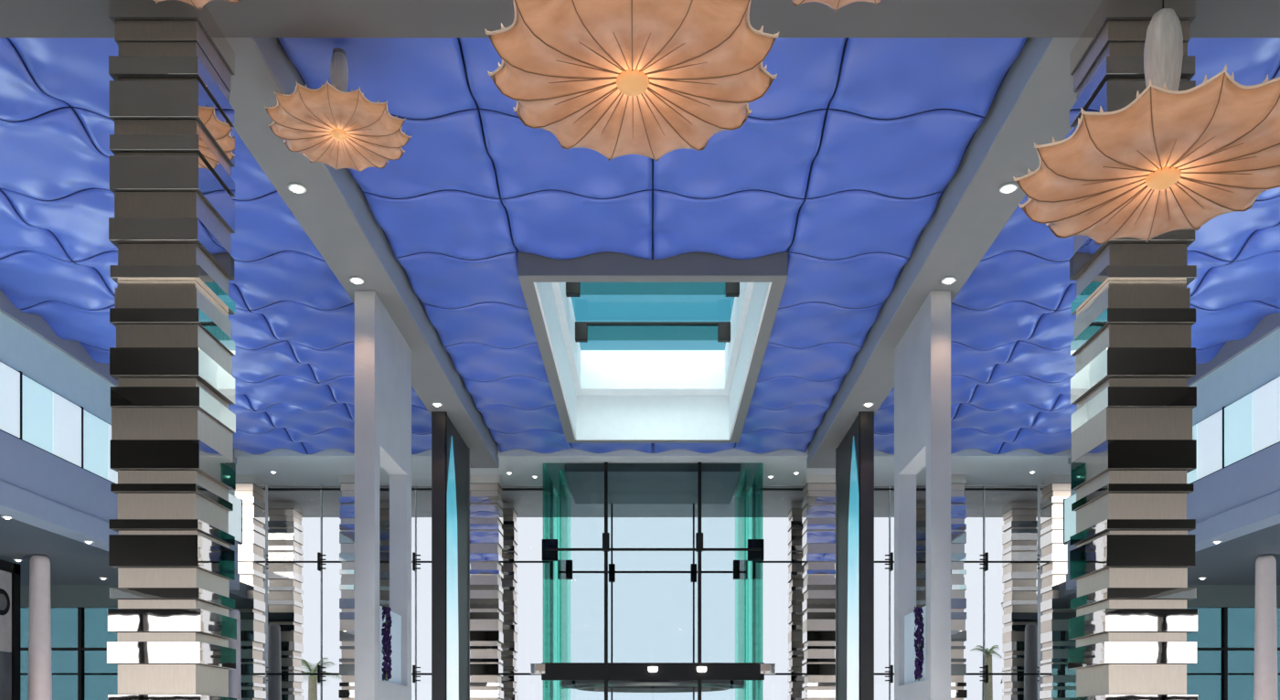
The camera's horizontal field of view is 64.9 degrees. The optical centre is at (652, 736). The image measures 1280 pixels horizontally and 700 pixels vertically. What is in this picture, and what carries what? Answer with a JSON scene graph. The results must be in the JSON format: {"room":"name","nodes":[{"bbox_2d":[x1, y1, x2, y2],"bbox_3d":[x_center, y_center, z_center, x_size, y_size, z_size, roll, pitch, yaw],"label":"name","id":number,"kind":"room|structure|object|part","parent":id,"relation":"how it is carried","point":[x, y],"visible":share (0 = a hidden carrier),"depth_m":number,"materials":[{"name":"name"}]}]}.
{"room":"hotel lobby","nodes":[
{"label":"hotel lobby","id":0,"kind":"room"},
{"bbox_2d":[0,311,234,496],"bbox_3d":[-8.265,-4.707,12.678,0.250,1.825,13.805,0,0,0],"label":"wall","id":1,"kind":"structure","parent":0,"point":[21,349],"depth_m":13.66,"materials":[{"name":"paint"}]},
{"bbox_2d":[0,361,22,440],"bbox_3d":[-8.117,-4.224,12.197,0.066,0.902,1.402,0,0,0],"label":"window","id":2,"kind":"structure","parent":1,"relation":"in","point":[11,380],"depth_m":12.69,"materials":[{"name":"teal"}]},
{"bbox_2d":[22,374,83,469],"bbox_3d":[-8.117,-4.224,13.580,0.066,0.902,1.402,0,0,0],"label":"window","id":3,"kind":"structure","parent":1,"relation":"in","point":[53,424],"depth_m":13.56,"materials":[{"name":"teal"}]},
{"bbox_3d":[-8.105,-4.235,13.233,0.030,0.836,0.666,0,0,0],"label":"pane","id":4,"kind":"part","parent":3,"relation":"part of","materials":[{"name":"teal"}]},
{"bbox_3d":[-8.135,-4.235,13.570,0.030,0.880,1.381,0,0,0],"label":"frame","id":5,"kind":"part","parent":3,"relation":"part of","materials":[{"name":"black metal"}]},
{"bbox_3d":[-8.102,-3.792,13.570,0.033,0.038,1.339,0,0,0],"label":"sill","id":6,"kind":"part","parent":3,"relation":"part of","materials":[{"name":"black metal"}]},
{"bbox_3d":[-8.105,-4.235,13.907,0.030,0.836,0.666,0,0,0],"label":"pane","id":7,"kind":"part","parent":3,"relation":"part of","materials":[{"name":"white"}]},
{"bbox_2d":[83,409,117,483],"bbox_3d":[-8.117,-4.224,14.964,0.066,0.902,1.402,0,0,0],"label":"window","id":8,"kind":"structure","parent":1,"relation":"in","point":[97,432],"depth_m":14.65,"materials":[{"name":"teal"}]},
{"bbox_3d":[-8.102,-3.792,14.953,0.033,0.038,1.339,0,0,0],"label":"sill","id":9,"kind":"part","parent":8,"relation":"part of","materials":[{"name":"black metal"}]},
{"bbox_3d":[-8.105,-4.235,15.290,0.030,0.836,0.666,0,0,0],"label":"pane","id":10,"kind":"part","parent":8,"relation":"part of","materials":[{"name":"white"}]},
{"bbox_2d":[0,289,236,464],"bbox_3d":[-8.125,-5.454,13.552,0.070,0.292,12.056,0,0,0],"label":"crown molding","id":11,"kind":"structure","parent":1,"relation":"attached to","point":[36,324],"depth_m":13.59,"materials":[{"name":"grey paint"}]},
{"bbox_2d":[228,492,242,544],"bbox_3d":[-8.117,-4.224,19.113,0.066,0.902,1.402,0,0,0],"label":"window","id":12,"kind":"structure","parent":1,"relation":"in","point":[235,517],"depth_m":19.54,"materials":[{"name":"teal"}]},
{"bbox_2d":[0,430,237,590],"bbox_3d":[-8.230,-3.325,12.678,0.320,0.940,13.805,0,0,0],"label":"wall","id":13,"kind":"structure","parent":0,"point":[26,466],"depth_m":13.63,"materials":[{"name":"paint"}]},
{"bbox_2d":[0,515,13,519],"bbox_3d":[-8.362,-2.834,13.029,0.140,0.040,0.140,0,0,0],"label":"recessed light","id":14,"kind":"object","parent":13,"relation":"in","point":[3,517],"visible":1,"depth_m":13.00,"materials":[{"name":"grey"}]},
{"bbox_2d":[0,585,117,699],"bbox_3d":[-12.605,-0.627,18.985,8.890,4.454,0.140,0,0,0],"label":"window","id":15,"kind":"structure","parent":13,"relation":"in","point":[80,670],"depth_m":18.97,"materials":[{"name":"teal glass"}]},
{"bbox_2d":[83,540,94,543],"bbox_3d":[-8.230,-2.834,14.673,0.140,0.040,0.140,0,0,0],"label":"recessed light","id":16,"kind":"object","parent":13,"relation":"in","point":[85,541],"visible":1,"depth_m":14.64,"materials":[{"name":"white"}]},
{"bbox_2d":[0,480,239,590],"bbox_3d":[-8.090,-3.009,12.678,0.100,0.308,13.805,0,0,0],"label":"trim","id":17,"kind":"structure","parent":13,"relation":"attached to","point":[16,499],"depth_m":13.53,"materials":[{"name":"paint"}]},
{"bbox_2d":[0,514,246,598],"bbox_3d":[-12.720,-3.005,6.862,8.660,0.300,29.725,0,0,0],"label":"ceiling","id":18,"kind":"structure","parent":0,"point":[72,562],"depth_m":15.82,"materials":[{"name":"grey paint"}]},
{"bbox_2d":[225,37,498,468],"bbox_3d":[-3.300,-5.423,13.542,0.605,0.395,12.076,0,0,0],"label":"soffit beam","id":19,"kind":"structure","parent":0,"point":[334,212],"depth_m":10.42,"materials":[{"name":"paint"}]},
{"bbox_2d":[288,182,306,193],"bbox_3d":[-3.382,-5.205,9.565,0.170,0.040,0.170,0,0,0],"label":"recessed light","id":20,"kind":"object","parent":19,"relation":"attached to","point":[298,188],"visible":1,"depth_m":9.54,"materials":[{"name":"grey"}]},
{"bbox_3d":[-3.382,-5.204,9.565,0.095,0.037,0.095,0,0,0],"label":"bulb","id":21,"kind":"part","parent":20,"relation":"part of","materials":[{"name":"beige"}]},
{"bbox_2d":[349,277,364,284],"bbox_3d":[-3.382,-5.205,11.495,0.170,0.040,0.170,0,0,0],"label":"recessed light","id":22,"kind":"object","parent":19,"relation":"attached to","point":[354,280],"visible":1,"depth_m":11.47,"materials":[{"name":"beige"}]},
{"bbox_3d":[-3.382,-5.204,11.495,0.095,0.037,0.095,0,0,0],"label":"bulb","id":23,"kind":"part","parent":22,"relation":"part of","materials":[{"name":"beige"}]},
{"bbox_2d":[431,402,442,406],"bbox_3d":[-3.382,-5.205,15.785,0.170,0.040,0.170,0,0,0],"label":"recessed light","id":24,"kind":"object","parent":19,"relation":"attached to","point":[436,404],"visible":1,"depth_m":15.76,"materials":[{"name":"beige"}]},
{"bbox_2d":[0,37,1279,454],"bbox_3d":[0.000,-5.528,13.511,16.273,0.163,11.812,0,0,0],"label":"ceiling","id":25,"kind":"structure","parent":0,"point":[902,114],"depth_m":10.86,"materials":[{"name":"blue"}]},
{"bbox_2d":[264,47,411,171],"bbox_3d":[-2.504,-5.108,8.024,1.120,0.711,1.113,0,0,-44],"label":"pendant lamp","id":26,"kind":"object","parent":25,"relation":"hanging from","point":[332,125],"visible":1,"depth_m":7.93,"materials":[{"name":"orange fabric"}]},
{"bbox_3d":[-2.494,-4.836,8.021,1.088,0.158,1.094,0,0,-14],"label":"lamp shade","id":27,"kind":"part","parent":26,"relation":"part of","materials":[{"name":"fabric"}]},
{"bbox_2d":[517,246,788,443],"bbox_3d":[0.000,-6.031,14.836,3.095,1.480,6.594,0,0,0],"label":"skylight","id":28,"kind":"object","parent":25,"relation":"attached to","point":[600,396],"visible":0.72,"depth_m":16.29,"materials":[{"name":"paint"}]},
{"bbox_2d":[0,0,1279,37],"bbox_3d":[0.000,-5.475,4.712,16.280,0.500,5.624,0,0,0],"label":"ceiling","id":29,"kind":"structure","parent":0,"point":[18,18],"depth_m":7.32,"materials":[{"name":"paint"}]},
{"bbox_2d":[177,0,213,10],"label":"pendant lamp","id":30,"kind":"object","parent":29,"relation":"hanging from","point":[199,5],"depth_m":5.08,"materials":[{"name":"brown fabric"}]},
{"bbox_2d":[224,0,240,3],"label":"pendant lamp","id":31,"kind":"object","parent":29,"relation":"hanging from","point":[230,1],"depth_m":5.09,"materials":[{"name":"orange fabric"}]},
{"bbox_2d":[484,0,778,160],"bbox_3d":[-0.076,-3.834,3.836,1.120,2.782,1.113,0,0,11],"label":"pendant lamp","id":32,"kind":"object","parent":29,"relation":"hanging from","point":[613,79],"visible":1,"depth_m":3.73,"materials":[{"name":"fabric"}]},
{"bbox_2d":[790,0,882,11],"bbox_3d":[0.898,-4.399,4.506,1.120,1.652,1.113,0,0,-23],"label":"pendant lamp","id":33,"kind":"object","parent":29,"relation":"hanging from","point":[835,5],"visible":1,"depth_m":4.92,"materials":[{"name":"orange fabric"}]},
{"bbox_2d":[1013,0,1279,245],"bbox_3d":[2.026,-3.694,3.980,1.113,3.062,1.120,0,0,1],"label":"pendant lamp","id":34,"kind":"object","parent":29,"relation":"hanging from","point":[1170,159],"visible":1,"depth_m":3.89,"materials":[{"name":"brown fabric"}]},
{"bbox_3d":[2.026,-2.246,3.982,1.088,0.158,1.094,0,0,-23],"label":"lamp shade","id":35,"kind":"part","parent":34,"relation":"part of","materials":[{"name":"fabric"}]},
{"bbox_2d":[267,486,1037,517],"bbox_3d":[0.000,-5.519,23.317,34.100,0.202,3.085,0,0,0],"label":"roof","id":36,"kind":"structure","parent":0,"point":[530,504],"depth_m":23.32,"materials":[{"name":"grey paint"}]},
{"bbox_2d":[294,38,1011,446],"bbox_3d":[0.000,-5.670,14.624,16.280,0.100,14.201,0,0,0],"label":"ceiling void","id":37,"kind":"structure","parent":0,"point":[301,77],"depth_m":10.67,"materials":[{"name":"blue"}]},
{"bbox_2d":[234,446,1071,486],"bbox_3d":[0.000,-5.519,20.584,34.100,0.202,2.282,0,0,0],"label":"soffit","id":38,"kind":"structure","parent":0,"point":[324,468],"depth_m":20.10,"materials":[{"name":"grey paint"}]},
{"bbox_2d":[807,37,1079,468],"bbox_3d":[3.300,-5.423,13.542,0.605,0.395,12.076,0,0,0],"label":"soffit beam","id":39,"kind":"structure","parent":0,"point":[1033,103],"depth_m":10.09,"materials":[{"name":"paint"}]},
{"bbox_2d":[863,402,874,406],"bbox_3d":[3.382,-5.205,15.785,0.170,0.040,0.170,0,0,0],"label":"recessed light","id":40,"kind":"object","parent":39,"relation":"attached to","point":[868,404],"visible":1,"depth_m":15.76,"materials":[{"name":"beige"}]},
{"bbox_2d":[940,277,956,284],"bbox_3d":[3.382,-5.205,11.495,0.170,0.040,0.170,0,0,0],"label":"recessed light","id":41,"kind":"object","parent":39,"relation":"attached to","point":[948,280],"visible":1,"depth_m":11.47,"materials":[{"name":"beige"}]},
{"bbox_3d":[3.382,-5.204,11.495,0.095,0.037,0.095,0,0,0],"label":"bulb","id":42,"kind":"part","parent":41,"relation":"part of","materials":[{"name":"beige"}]},
{"bbox_2d":[999,182,1017,193],"bbox_3d":[3.382,-5.205,9.565,0.170,0.040,0.170,0,0,0],"label":"recessed light","id":43,"kind":"object","parent":39,"relation":"attached to","point":[1007,188],"visible":1,"depth_m":9.54,"materials":[{"name":"beige"}]},
{"bbox_3d":[3.382,-5.204,9.565,0.095,0.037,0.095,0,0,0],"label":"bulb","id":44,"kind":"part","parent":43,"relation":"part of","materials":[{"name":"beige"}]},
{"bbox_2d":[1058,523,1279,598],"bbox_3d":[12.720,-3.005,6.862,8.660,0.300,29.725,0,0,0],"label":"ceiling","id":45,"kind":"structure","parent":0,"point":[1231,562],"depth_m":16.31,"materials":[{"name":"grey paint"}]},
{"bbox_2d":[1067,442,1279,590],"bbox_3d":[8.230,-3.325,12.678,0.320,0.940,13.805,0,0,0],"label":"wall","id":46,"kind":"structure","parent":0,"point":[1256,476],"depth_m":13.95,"materials":[{"name":"paint"}]},
{"bbox_2d":[1066,490,1279,590],"bbox_3d":[8.090,-3.009,12.678,0.100,0.308,13.805,0,0,0],"label":"trim","id":47,"kind":"structure","parent":46,"relation":"attached to","point":[1266,507],"depth_m":13.87,"materials":[{"name":"paint"}]},
{"bbox_2d":[1211,540,1222,543],"bbox_3d":[8.230,-2.834,14.673,0.140,0.040,0.140,0,0,0],"label":"recessed light","id":48,"kind":"object","parent":46,"relation":"in","point":[1216,541],"visible":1,"depth_m":14.64,"materials":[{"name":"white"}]},
{"bbox_2d":[1186,585,1279,699],"bbox_3d":[12.605,-0.627,18.985,8.890,4.454,0.140,0,0,0],"label":"window","id":49,"kind":"structure","parent":46,"relation":"in","point":[1223,669],"depth_m":18.97,"materials":[{"name":"teal glass"}]},
{"bbox_2d":[1070,328,1279,496],"bbox_3d":[8.265,-4.707,12.678,0.250,1.825,13.805,0,0,0],"label":"wall","id":50,"kind":"structure","parent":0,"point":[1257,366],"depth_m":13.96,"materials":[{"name":"paint"}]},
{"bbox_2d":[1063,493,1076,544],"bbox_3d":[8.117,-4.224,19.113,0.066,0.902,1.402,0,0,0],"label":"window","id":51,"kind":"structure","parent":50,"relation":"in","point":[1069,516],"depth_m":19.54,"materials":[{"name":"white"}]},
{"bbox_2d":[1068,313,1279,464],"bbox_3d":[8.125,-5.454,13.552,0.070,0.292,12.056,0,0,0],"label":"crown molding","id":52,"kind":"structure","parent":50,"relation":"attached to","point":[1269,324],"depth_m":13.95,"materials":[{"name":"grey paint"}]},
{"bbox_2d":[1186,409,1222,483],"bbox_3d":[8.117,-4.224,14.964,0.066,0.902,1.402,0,0,0],"label":"window","id":53,"kind":"structure","parent":50,"relation":"in","point":[1208,432],"depth_m":14.65,"materials":[{"name":"white"}]},
{"bbox_3d":[8.105,-4.235,15.290,0.030,0.836,0.666,0,0,0],"label":"pane","id":54,"kind":"part","parent":53,"relation":"part of","materials":[{"name":"teal"}]},
{"bbox_3d":[8.102,-3.792,14.953,0.033,0.038,1.339,0,0,0],"label":"sill","id":55,"kind":"part","parent":53,"relation":"part of","materials":[{"name":"black metal"}]},
{"bbox_3d":[8.105,-4.235,14.616,0.030,0.836,0.666,0,0,0],"label":"pane","id":56,"kind":"part","parent":53,"relation":"part of","materials":[{"name":"white"}]},
{"bbox_2d":[1222,375,1279,469],"bbox_3d":[8.117,-4.224,13.580,0.066,0.902,1.402,0,0,0],"label":"window","id":57,"kind":"structure","parent":50,"relation":"in","point":[1251,424],"depth_m":13.58,"materials":[{"name":"white"}]},
{"bbox_3d":[8.105,-4.235,13.907,0.030,0.836,0.666,0,0,0],"label":"pane","id":58,"kind":"part","parent":57,"relation":"part of","materials":[{"name":"teal"}]},
{"bbox_3d":[8.102,-3.792,13.570,0.033,0.038,1.339,0,0,0],"label":"sill","id":59,"kind":"part","parent":57,"relation":"part of","materials":[{"name":"black metal"}]},
{"bbox_3d":[8.135,-4.235,13.570,0.030,0.880,1.381,0,0,0],"label":"frame","id":60,"kind":"part","parent":57,"relation":"part of","materials":[{"name":"black metal"}]},
{"bbox_3d":[8.105,-4.235,13.233,0.030,0.836,0.666,0,0,0],"label":"pane","id":61,"kind":"part","parent":57,"relation":"part of","materials":[{"name":"white"}]},
{"bbox_3d":[0.000,1.700,6.812,36.100,0.200,30.225,0,0,0],"label":"floor","id":62,"kind":"structure","parent":0,"visible":0},
{"bbox_2d":[0,559,20,699],"bbox_3d":[-10.258,-0.589,15.070,0.080,4.378,2.365,0,0,0],"label":"framed picture","id":63,"kind":"object","parent":62,"relation":"on","point":[9,571],"visible":1,"depth_m":16.04,"materials":[{"name":"black metal"}]},
{"bbox_2d":[0,651,11,699],"bbox_3d":[-10.273,-0.345,15.070,0.030,1.990,2.065,0,0,0],"label":"print","id":64,"kind":"object","parent":63,"relation":"attached to","point":[5,658],"depth_m":15.95},
{"bbox_2d":[0,570,11,652],"bbox_3d":[-10.273,-1.989,15.070,0.030,1.278,2.065,0,0,0],"label":"print","id":65,"kind":"object","parent":63,"relation":"on","point":[5,576],"depth_m":15.95},
{"bbox_2d":[27,555,52,699],"bbox_3d":[-9.652,-0.626,15.840,0.412,4.452,0.412,0,0,0],"label":"column","id":66,"kind":"structure","parent":62,"relation":"on","point":[39,625],"depth_m":15.72,"materials":[{"name":"white paint"}]},
{"bbox_2d":[106,0,236,699],"bbox_3d":[-3.507,-1.834,7.378,0.659,6.789,0.620,0,0,0],"label":"column","id":67,"kind":"structure","parent":62,"relation":"on","point":[172,144],"depth_m":7.10,"materials":[{"name":"grey stone"}]},
{"bbox_2d":[228,609,241,699],"bbox_3d":[-8.250,-0.451,19.800,0.350,4.102,0.350,0,0,0],"label":"column","id":68,"kind":"structure","parent":62,"relation":"on","point":[234,675],"depth_m":19.71,"materials":[{"name":"grey paint"}]},
{"bbox_2d":[233,474,266,699],"bbox_3d":[-8.554,-1.927,21.073,0.659,6.972,0.620,0,0,0],"label":"column","id":69,"kind":"structure","parent":62,"relation":"on","point":[250,488],"depth_m":20.81,"materials":[{"name":"stone"}]},
{"bbox_2d":[338,474,354,699],"bbox_3d":[-6.162,-1.927,21.073,0.659,6.972,0.620,0,0,0],"label":"column","id":70,"kind":"structure","parent":62,"relation":"on","point":[346,510],"depth_m":20.76,"materials":[{"name":"stone"}]},
{"bbox_2d":[354,290,411,699],"bbox_3d":[-3.374,-1.810,12.672,0.236,6.821,1.793,0,0,0],"label":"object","id":71,"kind":"object","parent":62,"relation":"on","point":[382,354],"visible":0.94,"depth_m":12.00,"materials":[{"name":"paint"}]},
{"bbox_2d":[381,606,392,681],"bbox_3d":[-3.201,-1.121,12.100,0.124,0.908,0.145,0,0,0],"label":"strand","id":72,"kind":"object","parent":71,"relation":"in","point":[386,642],"visible":1,"depth_m":12.07,"materials":[{"name":"purple"}]},
{"bbox_3d":[-3.201,-1.101,12.102,0.031,0.860,0.027,0,0,0],"label":"stem","id":73,"kind":"part","parent":72,"relation":"part of","materials":[{"name":"green"}]},
{"bbox_2d":[431,411,469,699],"bbox_3d":[-3.433,-1.810,17.193,0.240,6.821,2.090,0,0,0],"label":"art panel","id":74,"kind":"object","parent":62,"relation":"on","point":[450,453],"visible":1,"depth_m":16.49,"materials":[{"name":"black paint"}]},
{"bbox_3d":[-3.324,-1.810,16.158,0.022,6.821,0.020,0,0,0],"label":"edge trim","id":75,"kind":"part","parent":74,"relation":"part of","materials":[{"name":"black metal"}]},
{"bbox_3d":[-3.324,-1.810,18.228,0.022,6.821,0.020,0,0,0],"label":"edge trim","id":76,"kind":"part","parent":74,"relation":"part of","materials":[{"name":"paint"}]},
{"bbox_2d":[469,474,503,699],"bbox_3d":[-3.494,-1.927,21.073,0.659,6.972,0.620,0,0,0],"label":"column","id":77,"kind":"structure","parent":62,"relation":"on","point":[486,620],"depth_m":20.78,"materials":[{"name":"stone"}]},
{"bbox_2d":[262,484,1042,699],"bbox_3d":[0.000,-1.908,21.605,34.100,7.016,0.300,0,0,0],"label":"window","id":78,"kind":"structure","parent":62,"relation":"on","point":[320,674],"depth_m":21.59,"materials":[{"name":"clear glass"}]},
{"bbox_3d":[-9.630,-1.342,21.585,14.839,0.044,0.042,0,0,0],"label":"tie rod","id":79,"kind":"part","parent":78,"relation":"part of","materials":[{"name":"black metal"}]},
{"bbox_3d":[-9.630,-3.751,21.585,14.839,0.044,0.042,0,0,0],"label":"tie rod","id":80,"kind":"part","parent":78,"relation":"part of","materials":[{"name":"black metal"}]},
{"bbox_3d":[-9.630,-5.335,21.715,14.839,0.040,0.080,0,0,0],"label":"head frame","id":81,"kind":"part","parent":78,"relation":"part of","materials":[{"name":"black metal"}]},
{"bbox_3d":[9.630,-5.335,21.715,14.839,0.040,0.080,0,0,0],"label":"head frame","id":82,"kind":"part","parent":78,"relation":"part of","materials":[{"name":"black metal"}]},
{"bbox_3d":[9.630,-3.751,21.585,14.839,0.044,0.042,0,0,0],"label":"tie rod","id":83,"kind":"part","parent":78,"relation":"part of","materials":[{"name":"black metal"}]},
{"bbox_3d":[9.630,-1.342,21.585,14.839,0.044,0.042,0,0,0],"label":"tie rod","id":84,"kind":"part","parent":78,"relation":"part of","materials":[{"name":"black metal"}]},
{"bbox_2d":[530,462,775,699],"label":"door","id":85,"kind":"structure","parent":62,"relation":"on","point":[605,484],"depth_m":20.01,"materials":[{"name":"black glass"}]},
{"bbox_3d":[-2.183,-1.908,21.675,0.055,7.016,0.300,0,0,0],"label":"corner post","id":86,"kind":"part","parent":85,"relation":"part of","materials":[{"name":"black paint"}]},
{"bbox_3d":[0.000,-3.712,22.685,3.707,0.052,0.050,0,0,0],"label":"tie rod","id":87,"kind":"part","parent":85,"relation":"part of","materials":[{"name":"black metal"}]},
{"bbox_3d":[0.000,-3.696,19.858,4.268,0.056,0.053,0,0,0],"label":"tie rod","id":88,"kind":"part","parent":85,"relation":"part of","materials":[{"name":"black metal"}]},
{"bbox_2d":[648,666,657,672],"bbox_3d":[0.000,-1.325,19.768,0.190,0.110,0.190,0,0,0],"label":"lamp","id":89,"kind":"object","parent":85,"relation":"attached to","point":[651,669],"depth_m":19.70,"materials":[{"name":"white"}]},
{"bbox_3d":[0.000,-1.908,19.898,4.268,7.016,0.020,0,0,0],"label":"pane","id":90,"kind":"part","parent":85,"relation":"part of","materials":[{"name":"clear glass"}]},
{"bbox_2d":[696,666,706,672],"bbox_3d":[0.963,-1.325,19.768,0.190,0.110,0.190,0,0,0],"label":"lamp","id":91,"kind":"object","parent":85,"relation":"attached to","point":[699,669],"depth_m":19.70,"materials":[{"name":"white"}]},
{"bbox_3d":[2.183,-1.908,21.675,0.055,7.016,0.300,0,0,0],"label":"corner post","id":92,"kind":"part","parent":85,"relation":"part of","materials":[{"name":"black paint"}]},
{"bbox_2d":[801,474,835,699],"bbox_3d":[3.491,-1.927,21.073,0.659,6.972,0.620,0,0,0],"label":"column","id":93,"kind":"structure","parent":62,"relation":"on","point":[818,515],"depth_m":20.78,"materials":[{"name":"stone"}]},
{"bbox_2d":[835,411,874,699],"bbox_3d":[3.433,-1.810,17.193,0.240,6.821,2.090,0,0,0],"label":"art panel","id":94,"kind":"object","parent":62,"relation":"on","point":[855,453],"visible":1,"depth_m":16.57,"materials":[{"name":"black paint"}]},
{"bbox_3d":[3.324,-1.810,18.228,0.022,6.821,0.020,0,0,0],"label":"edge trim","id":95,"kind":"part","parent":94,"relation":"part of","materials":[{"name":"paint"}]},
{"bbox_3d":[3.324,-1.810,16.158,0.022,6.821,0.020,0,0,0],"label":"edge trim","id":96,"kind":"part","parent":94,"relation":"part of","materials":[{"name":"black metal"}]},
{"bbox_2d":[894,290,950,699],"bbox_3d":[3.374,-1.810,12.672,0.236,6.821,1.793,0,0,0],"label":"column","id":97,"kind":"structure","parent":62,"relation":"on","point":[922,354],"depth_m":12.04,"materials":[{"name":"paint"}]},
{"bbox_2d":[913,606,924,681],"bbox_3d":[3.201,-1.119,12.100,0.128,0.906,0.142,0,0,25],"label":"strand","id":98,"kind":"object","parent":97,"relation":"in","point":[919,619],"visible":1,"depth_m":12.07,"materials":[{"name":"purple"}]},
{"bbox_3d":[3.201,-1.101,12.102,0.031,0.860,0.027,0,0,0],"label":"stem","id":99,"kind":"part","parent":98,"relation":"part of","materials":[{"name":"green"}]},
{"bbox_2d":[950,474,967,699],"bbox_3d":[6.158,-1.927,21.073,0.659,6.972,0.620,0,0,0],"label":"column","id":100,"kind":"structure","parent":62,"relation":"on","point":[958,510],"depth_m":20.76,"materials":[{"name":"stone"}]},
{"bbox_2d":[1039,474,1076,699],"bbox_3d":[8.551,-1.927,21.073,0.659,6.972,0.620,0,0,0],"label":"column","id":101,"kind":"structure","parent":62,"relation":"on","point":[1059,682],"depth_m":20.81,"materials":[{"name":"stone"}]},
{"bbox_2d":[1067,0,1198,699],"bbox_3d":[3.503,-1.834,7.378,0.659,6.789,0.620,0,0,0],"label":"column","id":102,"kind":"structure","parent":62,"relation":"on","point":[1134,450],"depth_m":7.10,"materials":[{"name":"stone"}]},
{"bbox_2d":[1253,555,1278,699],"bbox_3d":[9.652,-0.626,15.840,0.412,4.452,0.412,0,0,0],"label":"column","id":103,"kind":"structure","parent":62,"relation":"on","point":[1265,625],"depth_m":15.72,"materials":[{"name":"white paint"}]},
{"bbox_3d":[0.000,1.750,55.962,120.000,0.200,68.075,0,0,0],"label":"ground","id":104,"kind":"structure","parent":0,"visible":0},
{"bbox_2d":[267,624,281,699],"bbox_3d":[-8.448,-0.457,22.440,0.412,4.114,0.412,0,0,0],"label":"column","id":105,"kind":"structure","parent":104,"relation":"on","point":[274,664],"depth_m":22.31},
{"bbox_2d":[267,501,304,699],"bbox_3d":[-8.554,-1.927,23.410,0.659,6.972,0.620,0,0,0],"label":"column","id":106,"kind":"structure","parent":104,"relation":"on","point":[285,538],"depth_m":23.13,"materials":[{"name":"stone"}]},
{"bbox_2d":[301,658,341,699],"bbox_3d":[-11.415,-0.517,34.009,2.168,4.335,2.744,0,0,0],"label":"palm tree","id":107,"kind":"object","parent":104,"relation":"on","point":[313,684],"visible":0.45,"depth_m":33.89,"materials":[{"name":"green plant"}]},
{"bbox_2d":[379,501,389,607],"bbox_3d":[-6.162,-1.927,23.410,0.659,6.972,0.620,0,0,0],"label":"column","id":108,"kind":"structure","parent":104,"relation":"on","point":[384,506],"depth_m":23.10,"materials":[{"name":"metal"}]},
{"bbox_2d":[501,501,518,699],"bbox_3d":[-3.494,-1.927,23.410,0.659,6.972,0.620,0,0,0],"label":"column","id":109,"kind":"structure","parent":104,"relation":"on","point":[509,551],"depth_m":23.13,"materials":[{"name":"stone"}]},
{"bbox_2d":[787,501,804,699],"bbox_3d":[3.491,-1.927,23.410,0.659,6.972,0.620,0,0,0],"label":"column","id":110,"kind":"structure","parent":104,"relation":"on","point":[795,571],"depth_m":23.13,"materials":[{"name":"stone"}]},
{"bbox_2d":[916,501,926,607],"bbox_3d":[6.158,-1.927,23.410,0.659,6.972,0.620,0,0,0],"label":"column","id":111,"kind":"structure","parent":104,"relation":"on","point":[921,506],"depth_m":23.10,"materials":[{"name":"metal"}]},
{"bbox_2d":[969,645,1001,699],"bbox_3d":[9.968,-0.542,30.062,0.966,4.384,1.293,0,0,28],"label":"palm tree","id":112,"kind":"object","parent":104,"relation":"on","point":[988,687],"visible":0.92,"depth_m":29.87,"materials":[{"name":"green plant"}]},
{"bbox_2d":[1002,501,1037,699],"bbox_3d":[8.551,-1.927,23.410,0.659,6.972,0.620,0,0,0],"label":"column","id":113,"kind":"structure","parent":104,"relation":"on","point":[1019,538],"depth_m":23.13,"materials":[{"name":"stone"}]},
{"bbox_2d":[1024,624,1037,699],"bbox_3d":[8.448,-0.457,22.440,0.412,4.114,0.412,0,0,0],"label":"column","id":114,"kind":"structure","parent":104,"relation":"on","point":[1030,664],"depth_m":22.31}
]}

